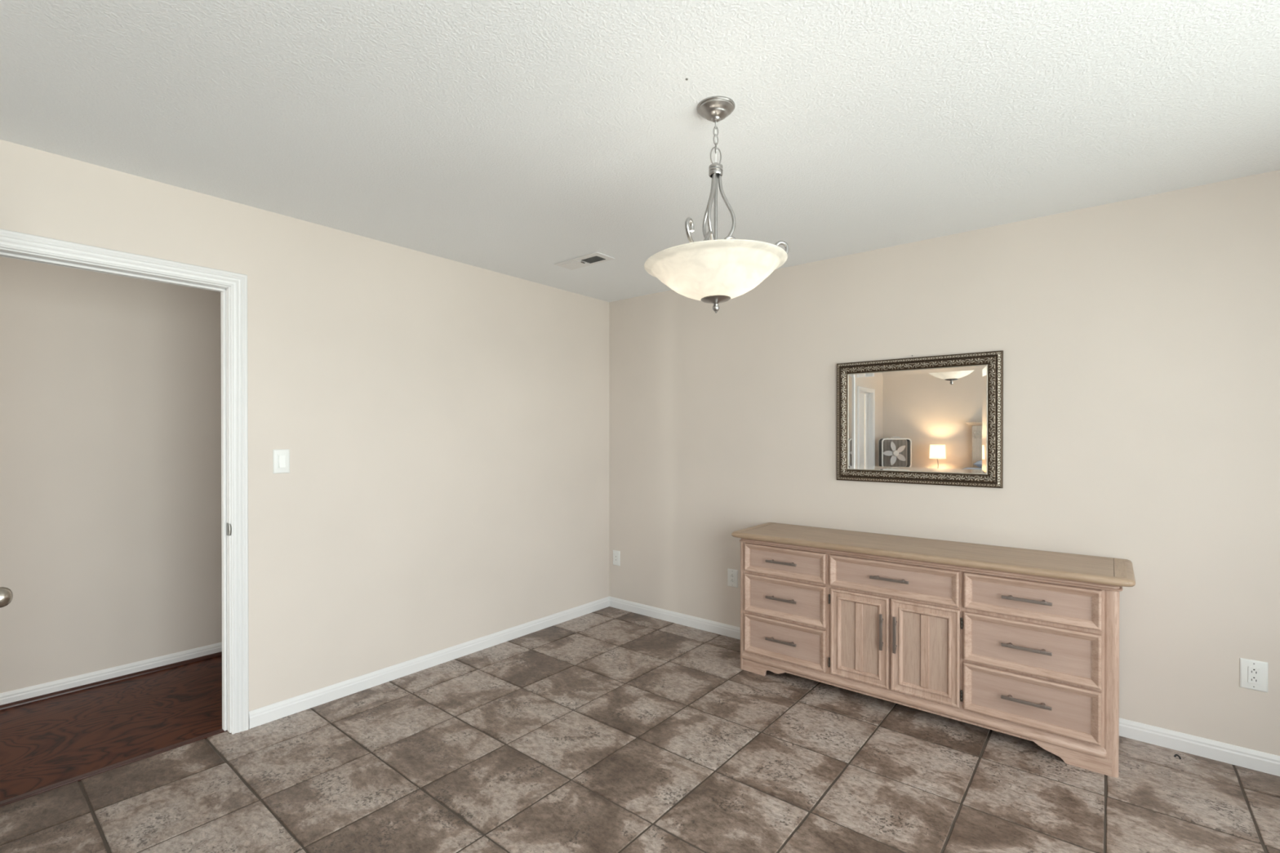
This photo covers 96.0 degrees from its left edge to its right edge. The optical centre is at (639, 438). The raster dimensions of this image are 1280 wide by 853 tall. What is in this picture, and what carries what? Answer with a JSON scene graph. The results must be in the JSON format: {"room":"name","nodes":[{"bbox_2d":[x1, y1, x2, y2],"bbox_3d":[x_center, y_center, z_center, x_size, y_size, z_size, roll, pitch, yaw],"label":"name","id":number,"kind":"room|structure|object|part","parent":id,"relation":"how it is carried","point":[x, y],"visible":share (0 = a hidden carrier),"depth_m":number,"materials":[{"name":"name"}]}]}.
{"room":"dining room","nodes":[
{"label":"dining room","id":0,"kind":"room"},
{"bbox_2d":[0,256,222,693],"bbox_3d":[-3.490,0.162,2.616,0.120,2.500,7.220,0,0,39],"label":"wall","id":1,"kind":"structure","parent":0,"point":[110,384],"depth_m":3.17,"materials":[{"name":"beige paint"}]},
{"bbox_2d":[0,642,222,705],"bbox_3d":[-3.439,1.314,2.580,0.014,0.077,7.220,0,0,39],"label":"baseboard","id":2,"kind":"structure","parent":1,"relation":"attached to","point":[35,691],"depth_m":3.17,"materials":[{"name":"white paint"}]},
{"bbox_2d":[0,651,222,710],"bbox_3d":[-3.427,1.339,2.570,0.018,0.018,7.220,0,0,39],"label":"trim","id":3,"kind":"structure","parent":1,"relation":"attached to","point":[218,654],"depth_m":3.16,"materials":[{"name":"brown wood"}]},
{"bbox_2d":[0,139,608,711],"bbox_3d":[-2.574,0.166,1.868,0.115,2.500,7.220,0,0,39],"label":"wall","id":4,"kind":"structure","parent":0,"point":[443,423],"depth_m":3.17,"materials":[{"name":"beige paint"}]},
{"bbox_2d":[0,228,248,734],"bbox_3d":[-1.883,0.298,2.093,0.940,2.115,0.987,0,0,39],"label":"door frame","id":5,"kind":"structure","parent":4,"relation":"in","point":[232,286],"depth_m":2.64,"materials":[{"name":"white paint"}]},
{"bbox_3d":[-1.777,0.437,1.575,0.066,0.066,0.084,0,0,39],"label":"knob","id":6,"kind":"part","parent":5,"relation":"part of","materials":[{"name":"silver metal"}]},
{"bbox_3d":[-1.886,0.415,2.640,0.045,0.057,0.008,0,0,31],"label":"strike plate","id":7,"kind":"part","parent":5,"relation":"part of","materials":[{"name":"silver metal"}]},
{"bbox_2d":[272,448,289,473],"bbox_3d":[-1.735,0.109,2.792,0.016,0.116,0.072,0,0,39],"label":"light switch","id":8,"kind":"object","parent":4,"relation":"attached to","point":[281,458],"visible":1,"depth_m":2.79,"materials":[{"name":"white plastic"}]},
{"bbox_2d":[248,596,609,728],"bbox_3d":[-1.034,1.310,3.659,0.014,0.077,2.505,0,0,39],"label":"baseboard","id":9,"kind":"structure","parent":4,"relation":"attached to","point":[260,716],"depth_m":3.28,"materials":[{"name":"white paint"}]},
{"bbox_2d":[0,0,1279,302],"bbox_3d":[-1.290,-1.137,0.813,5.900,0.120,7.520,0,0,39],"label":"ceiling","id":10,"kind":"structure","parent":0,"point":[520,139],"depth_m":1.89,"materials":[{"name":"white paint"}]},
{"bbox_2d":[554,251,614,270],"bbox_3d":[-0.344,-1.084,3.529,0.370,0.013,0.156,0,0,39],"label":"ceiling vent","id":11,"kind":"object","parent":10,"relation":"in","point":[593,258],"visible":1,"depth_m":3.51,"materials":[{"name":"white metal"}]},
{"bbox_2d":[644,95,788,313],"bbox_3d":[0.244,-0.746,1.879,0.462,0.672,0.461,0,0,43],"label":"pendant light","id":12,"kind":"object","parent":10,"relation":"hanging from","point":[715,271],"visible":1,"depth_m":1.78,"materials":[{"name":"white glass"}]},
{"bbox_3d":[0.188,-0.618,1.768,0.012,0.090,0.231,0,0,28],"label":"scroll arm","id":13,"kind":"part","parent":12,"relation":"part of","materials":[{"name":"silver metal"}]},
{"bbox_3d":[0.228,-0.735,1.909,0.011,0.270,0.059,0,0,-32],"label":"arm","id":14,"kind":"part","parent":12,"relation":"part of","materials":[{"name":"silver metal"}]},
{"bbox_3d":[0.230,-0.735,1.847,0.011,0.270,0.059,0,0,28],"label":"arm","id":15,"kind":"part","parent":12,"relation":"part of","materials":[{"name":"silver metal"}]},
{"bbox_3d":[0.244,-0.518,1.880,0.461,0.124,0.461,0,0,39],"label":"lamp shade","id":16,"kind":"part","parent":12,"relation":"part of","materials":[{"name":"white glass"}]},
{"bbox_3d":[0.247,-0.656,1.879,0.012,0.428,0.011,0,0,39],"label":"rod","id":17,"kind":"part","parent":12,"relation":"part of","materials":[{"name":"silver metal"}]},
{"bbox_3d":[0.283,-0.735,1.880,0.059,0.270,0.011,0,0,-2],"label":"arm","id":18,"kind":"part","parent":12,"relation":"part of","materials":[{"name":"silver metal"}]},
{"bbox_3d":[0.373,-0.619,1.884,0.231,0.090,0.012,0,0,-2],"label":"scroll arm","id":19,"kind":"part","parent":12,"relation":"part of","materials":[{"name":"silver metal"}]},
{"bbox_2d":[0,606,1279,852],"bbox_3d":[-1.268,1.391,0.807,5.660,0.064,7.340,0,0,39],"label":"floor","id":20,"kind":"structure","parent":0,"point":[607,730],"depth_m":2.34,"materials":[{"name":"brown tile"}]},
{"bbox_2d":[0,728,226,806],"bbox_3d":[-2.183,1.361,2.359,0.032,0.027,0.837,0,0,39],"label":"trim","id":21,"kind":"structure","parent":20,"relation":"on","point":[78,778],"depth_m":2.35,"materials":[{"name":"brown wood"}]},
{"bbox_2d":[731,522,1135,777],"bbox_3d":[1.373,0.949,2.989,1.805,0.809,0.484,0,0,39],"label":"dresser","id":22,"kind":"object","parent":20,"relation":"on","point":[1024,643],"visible":1,"depth_m":2.69,"materials":[{"name":"brown wood"}]},
{"bbox_3d":[0.615,0.972,3.388,0.043,0.757,0.048,0,0,39],"label":"corner post","id":23,"kind":"part","parent":22,"relation":"part of","materials":[{"name":"brown wood"}]},
{"bbox_3d":[0.786,1.124,3.197,0.181,0.016,0.038,0,0,39],"label":"handle","id":24,"kind":"part","parent":22,"relation":"part of","materials":[{"name":"grey metal"}]},
{"bbox_3d":[0.786,0.890,3.195,0.181,0.016,0.038,0,0,39],"label":"handle","id":25,"kind":"part","parent":22,"relation":"part of","materials":[{"name":"grey metal"}]},
{"bbox_3d":[0.786,0.686,3.194,0.181,0.016,0.038,0,0,39],"label":"handle","id":26,"kind":"part","parent":22,"relation":"part of","materials":[{"name":"grey metal"}]},
{"bbox_3d":[0.801,1.124,3.206,0.416,0.154,0.003,0,0,39],"label":"drawer panel","id":27,"kind":"part","parent":22,"relation":"part of","materials":[{"name":"brown wood"}]},
{"bbox_3d":[0.796,1.124,3.200,0.481,0.219,0.023,0,0,39],"label":"drawer","id":28,"kind":"part","parent":22,"relation":"part of","materials":[{"name":"brown wood"}]},
{"bbox_3d":[0.796,0.891,3.198,0.481,0.218,0.023,0,0,39],"label":"drawer","id":29,"kind":"part","parent":22,"relation":"part of","materials":[{"name":"brown wood"}]},
{"bbox_3d":[0.801,0.891,3.204,0.416,0.153,0.003,0,0,39],"label":"drawer panel","id":30,"kind":"part","parent":22,"relation":"part of","materials":[{"name":"brown wood"}]},
{"bbox_3d":[0.801,0.687,3.203,0.416,0.095,0.003,0,0,39],"label":"drawer panel","id":31,"kind":"part","parent":22,"relation":"part of","materials":[{"name":"brown wood"}]},
{"bbox_3d":[0.796,0.687,3.197,0.481,0.160,0.023,0,0,39],"label":"drawer","id":32,"kind":"part","parent":22,"relation":"part of","materials":[{"name":"brown wood"}]},
{"bbox_3d":[1.121,1.012,2.944,0.186,0.344,0.003,0,0,39],"label":"door panel","id":33,"kind":"part","parent":22,"relation":"part of","materials":[{"name":"brown wood"}]},
{"bbox_3d":[1.117,1.012,2.940,0.294,0.452,0.018,0,0,39],"label":"cabinet door","id":34,"kind":"part","parent":22,"relation":"part of","materials":[{"name":"brown wood"}]},
{"bbox_3d":[1.200,0.957,2.858,0.016,0.178,0.038,0,0,39],"label":"handle","id":35,"kind":"part","parent":22,"relation":"part of","materials":[{"name":"grey metal"}]},
{"bbox_3d":[1.228,0.691,2.833,0.181,0.016,0.038,0,0,39],"label":"handle","id":36,"kind":"part","parent":22,"relation":"part of","materials":[{"name":"grey metal"}]},
{"bbox_3d":[1.239,0.691,2.846,0.540,0.098,0.003,0,0,39],"label":"drawer panel","id":37,"kind":"part","parent":22,"relation":"part of","materials":[{"name":"brown wood"}]},
{"bbox_3d":[1.234,0.691,2.840,0.605,0.163,0.023,0,0,39],"label":"drawer","id":38,"kind":"part","parent":22,"relation":"part of","materials":[{"name":"brown wood"}]},
{"bbox_3d":[1.249,0.957,2.817,0.016,0.178,0.038,0,0,39],"label":"handle","id":39,"kind":"part","parent":22,"relation":"part of","materials":[{"name":"grey metal"}]},
{"bbox_3d":[1.239,1.269,2.844,1.661,0.042,0.019,0,0,39],"label":"moulding","id":40,"kind":"part","parent":22,"relation":"part of","materials":[{"name":"brown wood"}]},
{"bbox_3d":[1.359,1.013,2.750,0.195,0.344,0.003,0,0,39],"label":"door panel","id":41,"kind":"part","parent":22,"relation":"part of","materials":[{"name":"brown wood"}]},
{"bbox_3d":[1.355,1.013,2.745,0.303,0.452,0.018,0,0,39],"label":"cabinet door","id":42,"kind":"part","parent":22,"relation":"part of","materials":[{"name":"brown wood"}]},
{"bbox_3d":[1.378,0.590,2.995,1.761,0.032,0.454,0,0,39],"label":"cornice","id":43,"kind":"part","parent":22,"relation":"part of","materials":[{"name":"brown wood"}]},
{"bbox_3d":[1.663,1.131,2.480,0.181,0.016,0.038,0,0,39],"label":"handle","id":44,"kind":"part","parent":22,"relation":"part of","materials":[{"name":"grey metal"}]},
{"bbox_3d":[1.663,0.901,2.479,0.181,0.016,0.038,0,0,39],"label":"handle","id":45,"kind":"part","parent":22,"relation":"part of","materials":[{"name":"grey metal"}]},
{"bbox_3d":[1.664,0.692,2.478,0.181,0.016,0.038,0,0,39],"label":"handle","id":46,"kind":"part","parent":22,"relation":"part of","materials":[{"name":"grey metal"}]},
{"bbox_3d":[1.679,1.131,2.489,0.428,0.150,0.003,0,0,39],"label":"drawer panel","id":47,"kind":"part","parent":22,"relation":"part of","materials":[{"name":"brown wood"}]},
{"bbox_3d":[1.679,0.902,2.488,0.428,0.155,0.003,0,0,39],"label":"drawer panel","id":48,"kind":"part","parent":22,"relation":"part of","materials":[{"name":"brown wood"}]},
{"bbox_3d":[1.679,0.693,2.487,0.428,0.097,0.003,0,0,39],"label":"drawer panel","id":49,"kind":"part","parent":22,"relation":"part of","materials":[{"name":"brown wood"}]},
{"bbox_3d":[1.673,1.131,2.483,0.493,0.215,0.023,0,0,39],"label":"drawer","id":50,"kind":"part","parent":22,"relation":"part of","materials":[{"name":"brown wood"}]},
{"bbox_3d":[1.674,0.902,2.482,0.493,0.220,0.023,0,0,39],"label":"drawer","id":51,"kind":"part","parent":22,"relation":"part of","materials":[{"name":"brown wood"}]},
{"bbox_3d":[1.674,0.693,2.481,0.493,0.162,0.023,0,0,39],"label":"drawer","id":52,"kind":"part","parent":22,"relation":"part of","materials":[{"name":"brown wood"}]},
{"bbox_3d":[1.906,0.978,2.333,0.054,0.757,0.048,0,0,39],"label":"corner post","id":53,"kind":"part","parent":22,"relation":"part of","materials":[{"name":"brown wood"}]},
{"bbox_2d":[608,169,1279,755],"bbox_3d":[1.021,0.159,3.690,5.950,2.500,0.150,0,0,39],"label":"wall","id":54,"kind":"structure","parent":0,"point":[1139,338],"depth_m":2.78,"materials":[{"name":"beige paint"}]},
{"bbox_2d":[613,550,620,565],"bbox_3d":[-0.189,0.948,4.580,0.073,0.117,0.008,0,0,39],"label":"electrical outlet","id":55,"kind":"object","parent":54,"relation":"attached to","point":[616,554],"visible":1,"depth_m":4.57,"materials":[{"name":"white plastic"}]},
{"bbox_2d":[727,568,737,587],"bbox_3d":[0.628,0.946,3.911,0.078,0.118,0.010,0,0,39],"label":"wall outlet","id":56,"kind":"object","parent":54,"relation":"attached to","point":[732,575],"visible":1,"depth_m":3.90,"materials":[{"name":"white plastic"}]},
{"bbox_2d":[729,573,734,583],"bbox_3d":[0.627,0.946,3.909,0.034,0.067,0.003,0,0,39],"label":"socket","id":57,"kind":"object","parent":56,"relation":"attached to","point":[731,575],"depth_m":3.91,"materials":[{"name":"grey plastic"}]},
{"bbox_2d":[836,350,1003,488],"bbox_3d":[1.502,-0.100,3.174,0.849,0.698,0.030,0,0,39],"label":"wall mirror","id":58,"kind":"object","parent":54,"relation":"attached to","point":[931,420],"visible":1,"depth_m":3.15,"materials":[{"name":"silver metal"}]},
{"bbox_2d":[848,365,986,473],"bbox_3d":[1.506,-0.100,3.180,0.709,0.558,0.005,0,0,39],"label":"mirror glass","id":59,"kind":"object","parent":58,"relation":"attached to","point":[914,419],"depth_m":3.16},
{"bbox_2d":[608,595,1279,776],"bbox_3d":[1.452,1.313,3.237,4.400,0.077,0.014,0,0,39],"label":"baseboard","id":60,"kind":"structure","parent":54,"relation":"attached to","point":[1259,761],"depth_m":2.54,"materials":[{"name":"white paint"}]},
{"bbox_2d":[1240,657,1267,692],"bbox_3d":[2.521,0.971,2.365,0.080,0.122,0.010,0,0,39],"label":"wall outlet","id":61,"kind":"object","parent":54,"relation":"attached to","point":[1253,673],"visible":1,"depth_m":2.36,"materials":[{"name":"white plastic"}]},
{"bbox_2d":[1248,666,1260,684],"bbox_3d":[2.519,0.971,2.363,0.034,0.067,0.003,0,0,39],"label":"socket","id":62,"kind":"object","parent":61,"relation":"attached to","point":[1254,672],"depth_m":2.36,"materials":[{"name":"grey plastic"}]}
]}

